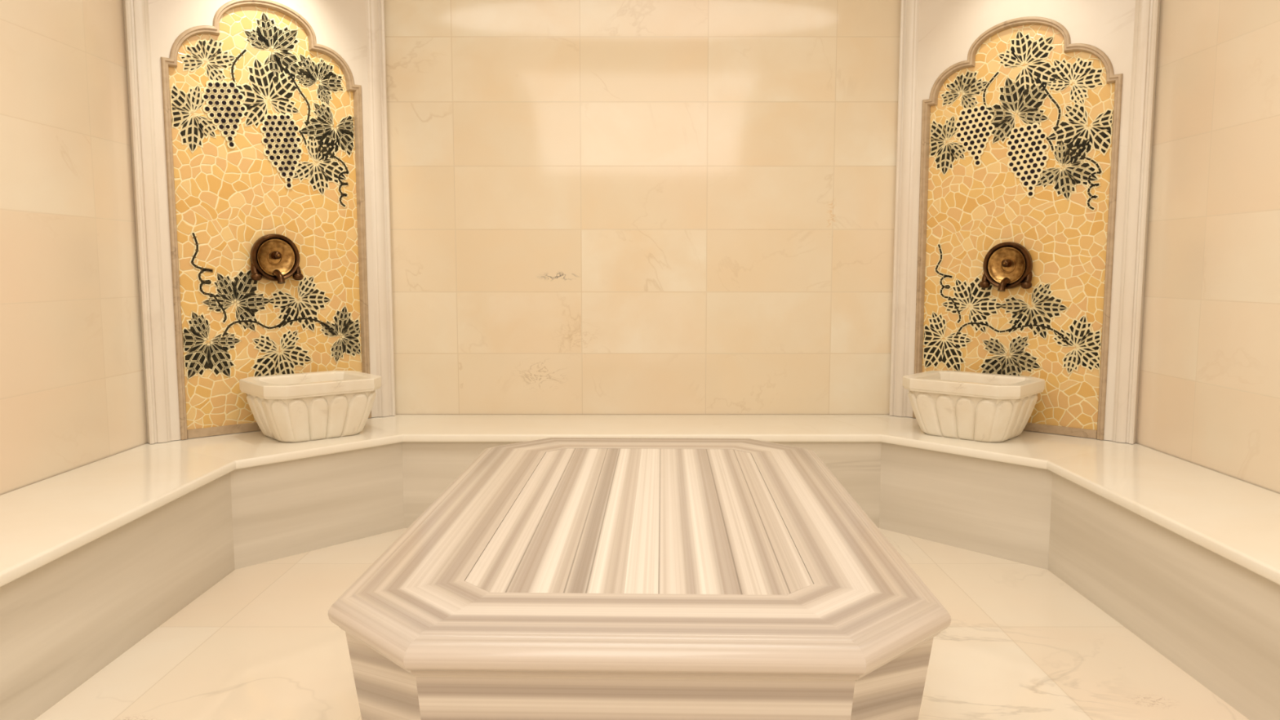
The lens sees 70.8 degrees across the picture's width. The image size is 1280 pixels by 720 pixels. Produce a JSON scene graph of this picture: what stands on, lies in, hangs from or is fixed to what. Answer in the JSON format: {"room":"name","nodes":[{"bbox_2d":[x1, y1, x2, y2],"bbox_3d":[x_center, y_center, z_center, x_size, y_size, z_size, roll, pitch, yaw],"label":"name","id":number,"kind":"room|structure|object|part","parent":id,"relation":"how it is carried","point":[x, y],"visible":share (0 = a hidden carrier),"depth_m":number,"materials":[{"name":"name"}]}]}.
{"room":"spa","nodes":[
{"label":"spa","id":0,"kind":"room"},
{"bbox_2d":[0,0,147,495],"bbox_3d":[-2.212,-0.419,1.259,0.105,3.000,5.190,0,6,0],"label":"wall","id":1,"kind":"structure","parent":0,"point":[72,384],"depth_m":3.39,"materials":[{"name":"stone"}]},
{"bbox_2d":[147,0,377,440],"bbox_3d":[-1.721,-0.944,4.191,1.154,2.548,0.027,-5,8,-41],"label":"wall","id":2,"kind":"structure","parent":0,"point":[339,25],"depth_m":3.99,"materials":[{"name":"white stone"}]},
{"bbox_2d":[122,0,171,444],"bbox_3d":[-2.110,-0.907,3.830,0.090,2.548,0.049,-5,8,-42],"label":"trim","id":3,"kind":"structure","parent":2,"relation":"attached to","point":[135,12],"depth_m":3.85,"materials":[{"name":"white stone"}]},
{"bbox_2d":[160,0,371,439],"bbox_3d":[-1.717,-0.662,4.215,0.900,1.983,0.037,-5,8,-42],"label":"mosaic panel","id":4,"kind":"object","parent":2,"relation":"attached to","point":[263,119],"visible":1,"depth_m":4.17,"materials":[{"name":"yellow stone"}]},
{"bbox_2d":[249,233,303,284],"bbox_3d":[-1.690,-0.472,4.197,0.242,0.233,0.105,-5,8,-42],"label":"tap","id":5,"kind":"object","parent":4,"relation":"attached to","point":[274,257],"visible":1,"depth_m":4.20,"materials":[{"name":"brown metal"}]},
{"bbox_3d":[-1.778,-0.416,4.157,0.039,0.065,0.055,-5,8,-42],"label":"arm","id":6,"kind":"part","parent":5,"relation":"part of","materials":[{"name":"brown metal"}]},
{"bbox_3d":[-1.768,-0.383,4.149,0.050,0.037,0.050,-5,8,-42],"label":"handle","id":7,"kind":"part","parent":5,"relation":"part of","materials":[{"name":"brown metal"}]},
{"bbox_3d":[-1.706,-0.480,4.214,0.172,0.172,0.020,-5,8,-42],"label":"dish","id":8,"kind":"part","parent":5,"relation":"part of","materials":[{"name":"gold metal"}]},
{"bbox_3d":[-1.697,-0.488,4.203,0.036,0.036,0.047,-5,8,-42],"label":"knob","id":9,"kind":"part","parent":5,"relation":"part of","materials":[{"name":"brown metal"}]},
{"bbox_3d":[-1.682,-0.389,4.196,0.034,0.067,0.079,-5,8,-42],"label":"spout","id":10,"kind":"part","parent":5,"relation":"part of","materials":[{"name":"brown metal"}]},
{"bbox_3d":[-1.625,-0.396,4.276,0.050,0.037,0.050,-5,8,-42],"label":"handle","id":11,"kind":"part","parent":5,"relation":"part of","materials":[{"name":"brown metal"}]},
{"bbox_3d":[-1.636,-0.429,4.284,0.039,0.065,0.055,-5,8,-42],"label":"arm","id":12,"kind":"part","parent":5,"relation":"part of","materials":[{"name":"brown metal"}]},
{"bbox_2d":[365,0,395,417],"bbox_3d":[-1.317,-0.979,4.536,0.090,2.548,0.049,-5,8,-42],"label":"trim","id":13,"kind":"structure","parent":2,"relation":"attached to","point":[375,9],"depth_m":4.54,"materials":[{"name":"white stone"}]},
{"bbox_2d":[35,528,1248,719],"bbox_3d":[0.000,1.082,1.818,4.600,0.100,6.200,0,6,0],"label":"floor","id":14,"kind":"structure","parent":0,"point":[1020,642],"depth_m":2.79,"materials":[{"name":"stone"}]},
{"bbox_2d":[328,437,951,719],"bbox_3d":[0.012,0.670,2.415,1.155,0.600,1.850,0,6,1],"label":"slab","id":15,"kind":"object","parent":14,"relation":"on","point":[553,578],"visible":1,"depth_m":1.69,"materials":[{"name":"stone"}]},
{"bbox_3d":[-0.430,0.779,1.661,0.098,0.534,0.261,-5,8,-43],"label":"panel","id":16,"kind":"part","parent":15,"relation":"part of","materials":[{"name":"stone"}]},
{"bbox_3d":[-0.009,0.788,1.574,0.733,0.534,0.098,0,6,1],"label":"panel","id":17,"kind":"part","parent":15,"relation":"part of","materials":[{"name":"stone"}]},
{"bbox_3d":[0.012,0.402,2.388,0.682,0.059,1.377,0,6,1],"label":"panel","id":18,"kind":"part","parent":15,"relation":"part of","materials":[{"name":"stone"}]},
{"bbox_3d":[0.417,0.781,1.641,0.261,0.534,0.098,-5,8,-43],"label":"panel","id":19,"kind":"part","parent":15,"relation":"part of","materials":[{"name":"stone"}]},
{"bbox_2d":[0,414,1279,719],"bbox_3d":[0.005,0.810,1.773,4.330,0.450,5.945,0,6,0],"label":"bench","id":20,"kind":"object","parent":14,"relation":"on","point":[95,557],"visible":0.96,"depth_m":3.35,"materials":[{"name":"stone"}]},
{"bbox_3d":[-1.643,0.885,1.222,0.030,0.413,4.833,0,6,0],"label":"panel","id":21,"kind":"part","parent":20,"relation":"part of","materials":[{"name":"stone"}]},
{"bbox_3d":[-1.875,0.643,1.371,0.570,0.037,5.178,0,6,0],"label":"seat","id":22,"kind":"part","parent":20,"relation":"part of","materials":[{"name":"stone"}]},
{"bbox_3d":[-1.513,0.368,4.091,1.150,0.037,0.639,-5,8,-42],"label":"seat","id":23,"kind":"part","parent":20,"relation":"part of","materials":[{"name":"stone"}]},
{"bbox_2d":[239,370,381,442],"bbox_3d":[-1.504,0.212,4.133,0.536,0.264,0.440,-5,8,-42],"label":"basin","id":24,"kind":"object","parent":20,"relation":"on","point":[296,407],"visible":1,"depth_m":3.99,"materials":[{"name":"stone"}]},
{"bbox_3d":[-1.504,0.241,4.136,0.505,0.206,0.412,-5,8,-42],"label":"bowl","id":25,"kind":"part","parent":24,"relation":"part of","materials":[{"name":"stone"}]},
{"bbox_3d":[-1.382,0.611,3.918,0.030,0.413,0.818,5,8,42],"label":"panel","id":26,"kind":"part","parent":20,"relation":"part of","materials":[{"name":"stone"}]},
{"bbox_3d":[0.008,0.581,4.215,2.254,0.413,0.030,0,6,0],"label":"panel","id":27,"kind":"part","parent":20,"relation":"part of","materials":[{"name":"stone"}]},
{"bbox_3d":[0.013,0.333,4.429,2.621,0.037,0.565,0,6,0],"label":"seat","id":28,"kind":"part","parent":20,"relation":"part of","materials":[{"name":"stone"}]},
{"bbox_3d":[1.395,0.611,3.918,0.030,0.413,0.815,-5,8,-42],"label":"panel","id":29,"kind":"part","parent":20,"relation":"part of","materials":[{"name":"stone"}]},
{"bbox_2d":[902,370,1044,442],"bbox_3d":[1.523,0.212,4.134,0.536,0.264,0.440,5,8,42],"label":"basin","id":30,"kind":"object","parent":20,"relation":"on","point":[985,407],"visible":1,"depth_m":3.99,"materials":[{"name":"stone"}]},
{"bbox_3d":[1.523,0.241,4.137,0.505,0.206,0.412,5,8,42],"label":"bowl","id":31,"kind":"part","parent":30,"relation":"part of","materials":[{"name":"stone"}]},
{"bbox_3d":[1.531,0.368,4.091,1.143,0.037,0.643,5,8,42],"label":"seat","id":32,"kind":"part","parent":20,"relation":"part of","materials":[{"name":"stone"}]},
{"bbox_3d":[1.884,0.643,1.371,0.572,0.037,5.178,0,6,0],"label":"seat","id":33,"kind":"part","parent":20,"relation":"part of","materials":[{"name":"stone"}]},
{"bbox_3d":[1.653,0.885,1.222,0.030,0.413,4.833,0,6,0],"label":"panel","id":34,"kind":"part","parent":20,"relation":"part of","materials":[{"name":"stone"}]},
{"bbox_2d":[384,0,901,414],"bbox_3d":[0.013,-0.764,4.657,2.625,3.000,0.100,0,6,0],"label":"wall","id":35,"kind":"structure","parent":0,"point":[597,206],"depth_m":4.61,"materials":[{"name":"beige stone"}]},
{"bbox_2d":[906,0,1135,440],"bbox_3d":[1.741,-0.944,4.191,1.147,2.548,0.026,5,8,42],"label":"wall","id":36,"kind":"structure","parent":0,"point":[948,29],"depth_m":4.05,"materials":[{"name":"white stone"}]},
{"bbox_2d":[888,0,919,417],"bbox_3d":[1.342,-0.979,4.536,0.090,2.548,0.049,5,8,42],"label":"trim","id":37,"kind":"structure","parent":36,"relation":"attached to","point":[909,9],"depth_m":4.54,"materials":[{"name":"white stone"}]},
{"bbox_2d":[912,16,1123,439],"bbox_3d":[1.737,-0.621,4.219,0.900,1.900,0.037,5,8,42],"label":"mosaic panel","id":38,"kind":"object","parent":36,"relation":"attached to","point":[1020,139],"visible":1,"depth_m":4.17,"materials":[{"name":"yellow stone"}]},
{"bbox_2d":[979,241,1032,291],"bbox_3d":[1.706,-0.436,4.204,0.242,0.233,0.105,5,8,42],"label":"tap","id":39,"kind":"object","parent":38,"relation":"attached to","point":[1007,264],"visible":1,"depth_m":4.21,"materials":[{"name":"gold metal"}]},
{"bbox_3d":[1.652,-0.393,4.292,0.039,0.065,0.055,5,8,42],"label":"arm","id":40,"kind":"part","parent":39,"relation":"part of","materials":[{"name":"brown metal"}]},
{"bbox_3d":[1.642,-0.359,4.284,0.050,0.037,0.050,5,8,42],"label":"handle","id":41,"kind":"part","parent":39,"relation":"part of","materials":[{"name":"brown metal"}]},
{"bbox_3d":[1.698,-0.352,4.203,0.034,0.067,0.079,5,8,42],"label":"spout","id":42,"kind":"part","parent":39,"relation":"part of","materials":[{"name":"brown metal"}]},
{"bbox_3d":[1.722,-0.443,4.221,0.172,0.172,0.020,5,8,42],"label":"dish","id":43,"kind":"part","parent":39,"relation":"part of","materials":[{"name":"gold metal"}]},
{"bbox_3d":[1.713,-0.452,4.210,0.036,0.036,0.047,5,8,42],"label":"knob","id":44,"kind":"part","parent":39,"relation":"part of","materials":[{"name":"brown metal"}]},
{"bbox_3d":[1.784,-0.346,4.156,0.050,0.037,0.050,5,8,42],"label":"handle","id":45,"kind":"part","parent":39,"relation":"part of","materials":[{"name":"brown metal"}]},
{"bbox_3d":[1.794,-0.380,4.164,0.039,0.065,0.055,5,8,42],"label":"arm","id":46,"kind":"part","parent":39,"relation":"part of","materials":[{"name":"brown metal"}]},
{"bbox_2d":[1111,0,1160,444],"bbox_3d":[2.125,-0.907,3.830,0.090,2.548,0.049,5,8,42],"label":"trim","id":47,"kind":"structure","parent":36,"relation":"attached to","point":[1147,12],"depth_m":3.85,"materials":[{"name":"white stone"}]},
{"bbox_2d":[1136,0,1279,493],"bbox_3d":[2.223,-0.419,1.259,0.105,3.000,5.190,0,6,0],"label":"wall","id":48,"kind":"structure","parent":0,"point":[1209,388],"depth_m":3.38,"materials":[{"name":"stone"}]}
]}

